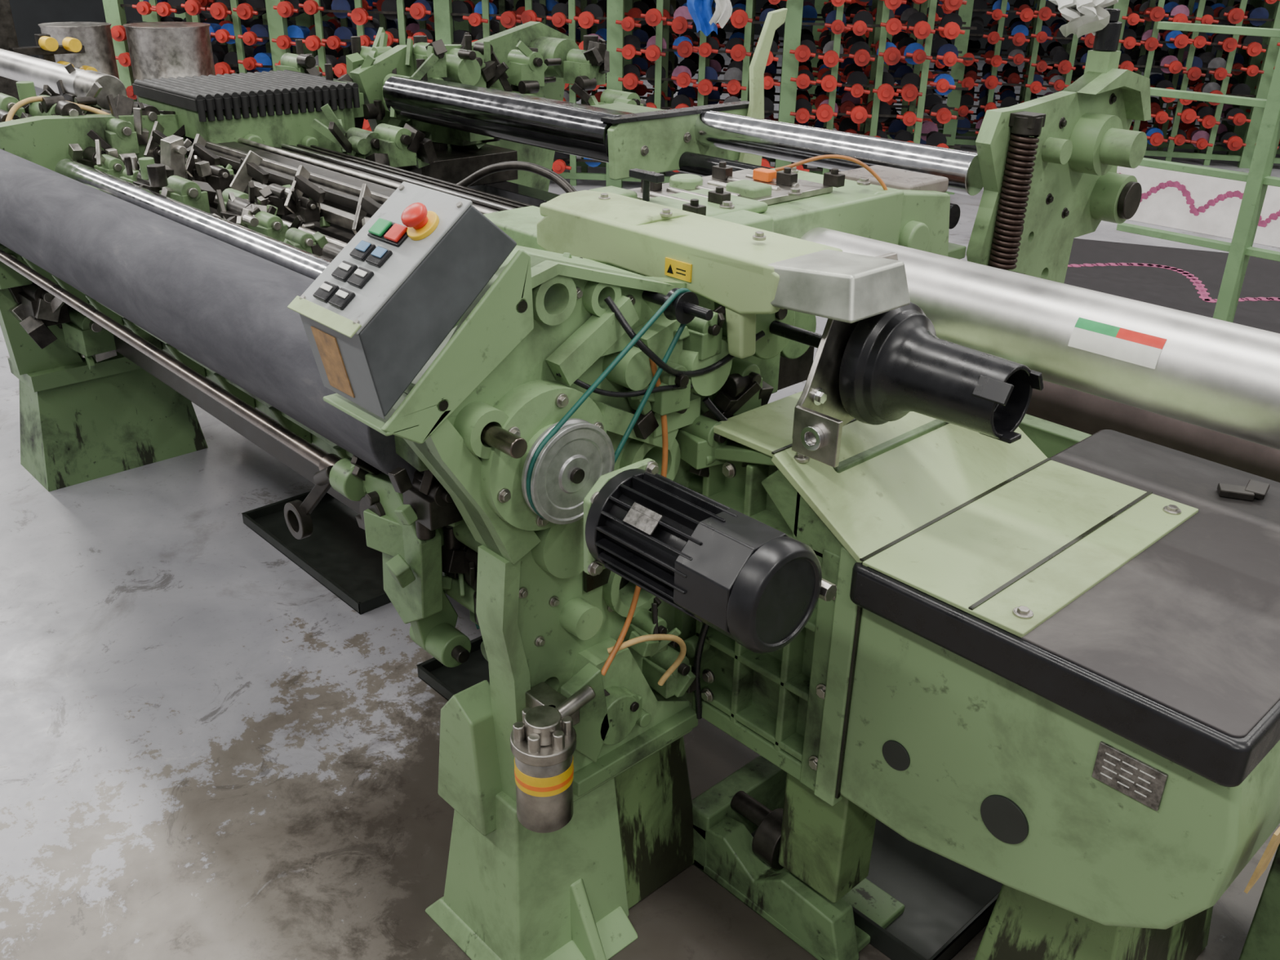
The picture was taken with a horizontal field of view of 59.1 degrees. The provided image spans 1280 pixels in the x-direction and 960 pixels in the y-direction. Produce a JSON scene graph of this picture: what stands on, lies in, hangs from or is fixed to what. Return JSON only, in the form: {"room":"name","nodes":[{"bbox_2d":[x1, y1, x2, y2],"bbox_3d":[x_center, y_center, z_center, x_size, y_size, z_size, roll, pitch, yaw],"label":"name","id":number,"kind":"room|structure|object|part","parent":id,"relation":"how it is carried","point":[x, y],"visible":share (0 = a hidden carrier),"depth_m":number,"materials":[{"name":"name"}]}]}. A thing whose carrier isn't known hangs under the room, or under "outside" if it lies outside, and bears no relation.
{"room":"textile factory","nodes":[
{"label":"textile factory","id":0,"kind":"room"},
{"bbox_2d":[8,0,700,58],"bbox_3d":[-6.220,-7.648,14.303,21.000,4.600,0.200,-21,34,-38],"label":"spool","id":1,"kind":"structure","parent":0,"point":[27,15],"depth_m":14.05,"materials":[{"name":"paint"}]},
{"bbox_2d":[514,754,573,833],"bbox_3d":[-0.147,0.464,1.734,0.088,0.140,0.088,-21,34,-38],"label":"canister","id":2,"kind":"object","parent":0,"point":[544,788],"depth_m":1.70,"materials":[{"name":"metal"}]},
{"bbox_2d":[0,31,1279,959],"bbox_3d":[0.971,-2.135,8.360,21.000,0.100,21.000,-21,34,-38],"label":"floor","id":3,"kind":"structure","parent":0,"point":[207,753],"depth_m":2.53,"materials":[{"name":"concrete"}]},
{"bbox_2d":[0,0,97,108],"bbox_3d":[-3.279,-2.009,6.320,0.486,1.300,0.250,-21,34,-38],"label":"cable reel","id":4,"kind":"object","parent":3,"relation":"on","point":[46,46],"visible":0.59,"depth_m":6.11,"materials":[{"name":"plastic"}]},
{"bbox_2d":[38,22,119,113],"bbox_3d":[-3.561,-2.381,7.332,0.422,1.079,0.422,-21,34,-38],"label":"drum","id":5,"kind":"object","parent":3,"relation":"on","point":[96,39],"visible":0.29,"depth_m":7.04,"materials":[{"name":"silver metal"}]},
{"bbox_2d":[123,22,215,102],"bbox_3d":[-3.020,-2.413,7.421,0.522,1.079,0.522,-21,34,-38],"label":"drum","id":6,"kind":"object","parent":3,"relation":"on","point":[157,50],"visible":0.35,"depth_m":7.08,"materials":[{"name":"silver metal"}]},
{"bbox_2d":[241,491,391,614],"bbox_3d":[-0.861,0.184,3.335,0.334,0.034,0.694,-21,34,-38],"label":"drip tray","id":7,"kind":"object","parent":3,"relation":"on","point":[336,553],"visible":0.51,"depth_m":3.31,"materials":[{"name":"metal"}]},
{"bbox_2d":[416,635,489,700],"bbox_3d":[-0.249,0.508,2.690,0.324,0.034,0.524,-21,34,-38],"label":"drip tray","id":8,"kind":"object","parent":3,"relation":"on","point":[447,682],"visible":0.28,"depth_m":2.77,"materials":[{"name":"metal"}]},
{"bbox_2d":[102,0,977,194],"bbox_3d":[-0.726,-3.423,8.198,6.055,2.300,1.380,4,26,6],"label":"bobbin creel","id":9,"kind":"object","parent":3,"relation":"on","point":[252,36],"visible":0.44,"depth_m":7.84,"materials":[{"name":"green paint"}]},
{"bbox_2d":[686,0,732,35],"bbox_3d":[0.445,-3.022,7.072,0.306,0.459,0.085,3,26,3],"label":"rag","id":10,"kind":"object","parent":9,"relation":"hanging from","point":[700,11],"visible":1,"depth_m":7.12,"materials":[{"name":"blue fabric"}]},
{"bbox_2d":[0,8,1279,959],"bbox_3d":[-0.426,-0.645,3.391,2.585,1.505,6.982,-21,34,-38],"label":"weaving loom","id":11,"kind":"object","parent":3,"relation":"on","point":[1046,661],"visible":0.91,"depth_m":1.84,"materials":[{"name":"green paint"}]},
{"bbox_3d":[-1.587,-0.669,3.824,1.200,1.120,0.280,-21,34,-38],"label":"frame","id":12,"kind":"part","parent":11,"relation":"part of","materials":[{"name":"green metal"}]},
{"bbox_3d":[-1.230,-0.368,2.572,0.040,0.040,2.240,-21,34,-38],"label":"rod","id":13,"kind":"part","parent":11,"relation":"part of","materials":[{"name":"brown metal"}]},
{"bbox_3d":[-0.585,-0.801,3.119,0.068,0.006,2.000,-21,34,-38],"label":"heddle frame trim","id":14,"kind":"part","parent":11,"relation":"part of","materials":[{"name":"metal"}]},
{"bbox_2d":[287,181,533,444],"bbox_3d":[-0.284,-0.221,1.462,0.287,0.294,0.162,-21,34,-38],"label":"control box","id":15,"kind":"object","parent":11,"relation":"attached to","point":[379,321],"visible":1,"depth_m":1.40,"materials":[{"name":"grey paint"}]},
{"bbox_3d":[-0.320,-0.280,1.400,0.175,0.135,0.152,-21,34,-38],"label":"panel plate","id":16,"kind":"part","parent":15,"relation":"part of","materials":[{"name":"grey paint"}]},
{"bbox_3d":[-0.314,-0.798,3.064,0.563,0.120,0.067,22,33,36],"label":"curved arm","id":17,"kind":"part","parent":11,"relation":"part of","materials":[{"name":"metal"}]},
{"bbox_2d":[510,681,595,833],"bbox_3d":[-0.144,0.425,1.739,0.113,0.206,0.142,12,28,22],"label":"pump","id":18,"kind":"object","parent":11,"relation":"attached to","point":[543,745],"visible":1,"depth_m":1.69,"materials":[{"name":"metal"}]},
{"bbox_2d":[514,764,573,791],"bbox_3d":[-0.146,0.442,1.724,0.090,0.008,0.090,-21,34,-38],"label":"print","id":19,"kind":"object","parent":18,"relation":"on","point":[562,783],"depth_m":1.69,"materials":[{"name":"yellow paint"}]},
{"bbox_3d":[-0.120,0.082,1.784,0.570,0.915,0.240,-21,34,-38],"label":"frame","id":20,"kind":"part","parent":11,"relation":"part of","materials":[{"name":"green paint"}]},
{"bbox_3d":[0.012,-0.564,2.178,0.020,0.060,0.080,-21,34,-38],"label":"clamp knob","id":21,"kind":"part","parent":11,"relation":"part of","materials":[{"name":"black plastic"}]},
{"bbox_3d":[0.126,-1.068,3.272,0.590,0.012,0.055,-21,34,-38],"label":"beam trim","id":22,"kind":"part","parent":11,"relation":"part of","materials":[{"name":"black plastic"}]},
{"bbox_2d":[666,264,685,275],"bbox_3d":[0.055,-0.319,1.719,0.001,0.014,0.040,-21,34,-38],"label":"print","id":23,"kind":"object","parent":11,"relation":"on","point":[672,269],"depth_m":1.72,"materials":[{"name":"black plastic"}]},
{"bbox_3d":[0.064,-0.343,1.832,0.160,0.165,0.550,-21,34,-38],"label":"arm","id":24,"kind":"part","parent":11,"relation":"part of","materials":[{"name":"green paint"}]},
{"bbox_2d":[579,457,836,653],"bbox_3d":[0.040,0.072,1.472,0.166,0.144,0.420,-21,34,-38],"label":"motor","id":25,"kind":"object","parent":11,"relation":"attached to","point":[738,575],"visible":0.99,"depth_m":1.36,"materials":[{"name":"black metal"}]},
{"bbox_3d":[0.180,-0.600,2.335,0.400,0.022,0.240,-21,34,-38],"label":"gear case plate","id":26,"kind":"part","parent":11,"relation":"part of","materials":[{"name":"metal"}]},
{"bbox_3d":[0.364,-1.149,3.414,0.178,0.509,0.020,-21,34,-38],"label":"upright lever","id":27,"kind":"part","parent":11,"relation":"part of","materials":[{"name":"green paint"}]},
{"bbox_2d":[838,164,966,259],"bbox_3d":[0.564,-0.621,2.680,0.400,0.205,0.260,-21,34,-38],"label":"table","id":28,"kind":"object","parent":11,"relation":"on","point":[894,178],"visible":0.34,"depth_m":2.62,"materials":[{"name":"white"}]},
{"bbox_3d":[0.590,-0.698,2.645,0.160,0.035,0.210,-21,34,-38],"label":"jar lid","id":29,"kind":"part","parent":28,"relation":"part of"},
{"bbox_2d":[947,242,966,259],"bbox_3d":[0.562,-0.542,2.718,0.400,0.030,0.260,-21,34,-38],"label":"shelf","id":30,"kind":"object","parent":28,"relation":"attached to","point":[955,251],"depth_m":2.74,"materials":[{"name":"green metal"}]},
{"bbox_2d":[768,302,1043,444],"bbox_3d":[0.356,-0.181,1.699,0.192,0.192,0.487,-21,34,-38],"label":"holder","id":31,"kind":"object","parent":11,"relation":"attached to","point":[894,363],"visible":0.88,"depth_m":1.60,"materials":[{"name":"plastic"}]},
{"bbox_2d":[1048,0,1118,38],"bbox_3d":[1.119,-1.180,2.837,0.165,0.135,0.115,3,26,3],"label":"rag","id":32,"kind":"object","parent":11,"relation":"on","point":[1084,16],"visible":1,"depth_m":2.83,"materials":[{"name":"white fabric"}]},
{"bbox_2d":[1244,826,1279,893],"bbox_3d":[0.765,0.452,1.371,0.060,0.100,0.014,-21,34,-38],"label":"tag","id":33,"kind":"object","parent":11,"relation":"attached to","point":[1272,846],"visible":1,"depth_m":1.36,"materials":[{"name":"beige paper"}]},
{"bbox_2d":[751,818,1002,959],"bbox_3d":[0.508,0.735,2.233,0.414,0.049,0.424,-21,34,-38],"label":"tray","id":34,"kind":"object","parent":3,"relation":"on","point":[947,903],"visible":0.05,"depth_m":2.15,"materials":[{"name":"metal"}]},
{"bbox_2d":[808,0,1279,168],"bbox_3d":[6.299,-3.688,9.031,9.655,2.300,1.380,8,27,13],"label":"bobbin creel","id":35,"kind":"object","parent":3,"relation":"on","point":[1251,68],"visible":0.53,"depth_m":9.38,"materials":[{"name":"green paint"}]},
{"bbox_2d":[1064,238,1279,333],"bbox_3d":[3.253,-0.989,5.953,1.700,0.011,2.811,-21,34,-38],"label":"patterned rug","id":36,"kind":"object","parent":3,"relation":"on","point":[1185,280],"visible":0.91,"depth_m":6.17,"materials":[{"name":"fabric"}]},
{"bbox_2d":[1067,262,1279,302],"bbox_3d":[3.282,-0.854,5.664,0.502,0.002,2.320,-17,31,-33],"label":"print","id":37,"kind":"object","parent":36,"relation":"on","point":[1176,284],"depth_m":6.09},
{"bbox_2d":[1115,21,1279,322],"bbox_3d":[3.224,-0.961,4.185,0.090,1.500,2.900,-21,34,-38],"label":"rack","id":38,"kind":"object","parent":3,"relation":"on","point":[1258,179],"visible":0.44,"depth_m":4.81,"materials":[{"name":"green metal"}]},
{"bbox_2d":[1116,165,1279,248],"bbox_3d":[3.910,-1.618,6.905,0.197,0.340,2.750,-21,34,-38],"label":"board","id":39,"kind":"object","parent":3,"relation":"on","point":[1183,201],"visible":0.55,"depth_m":7.21,"materials":[{"name":"white paper"}]},
{"bbox_2d":[1120,173,1279,227],"bbox_3d":[3.890,-1.619,6.892,0.074,0.200,2.572,-21,34,-38],"label":"print","id":40,"kind":"object","parent":39,"relation":"attached to","point":[1202,202],"depth_m":7.21},
{"bbox_2d":[722,0,1249,77],"bbox_3d":[8.760,-7.185,13.950,0.200,4.600,21.000,-21,34,-38],"label":"wall","id":41,"kind":"structure","parent":0,"point":[1006,43],"depth_m":17.50,"materials":[{"name":"paint"}]}
]}

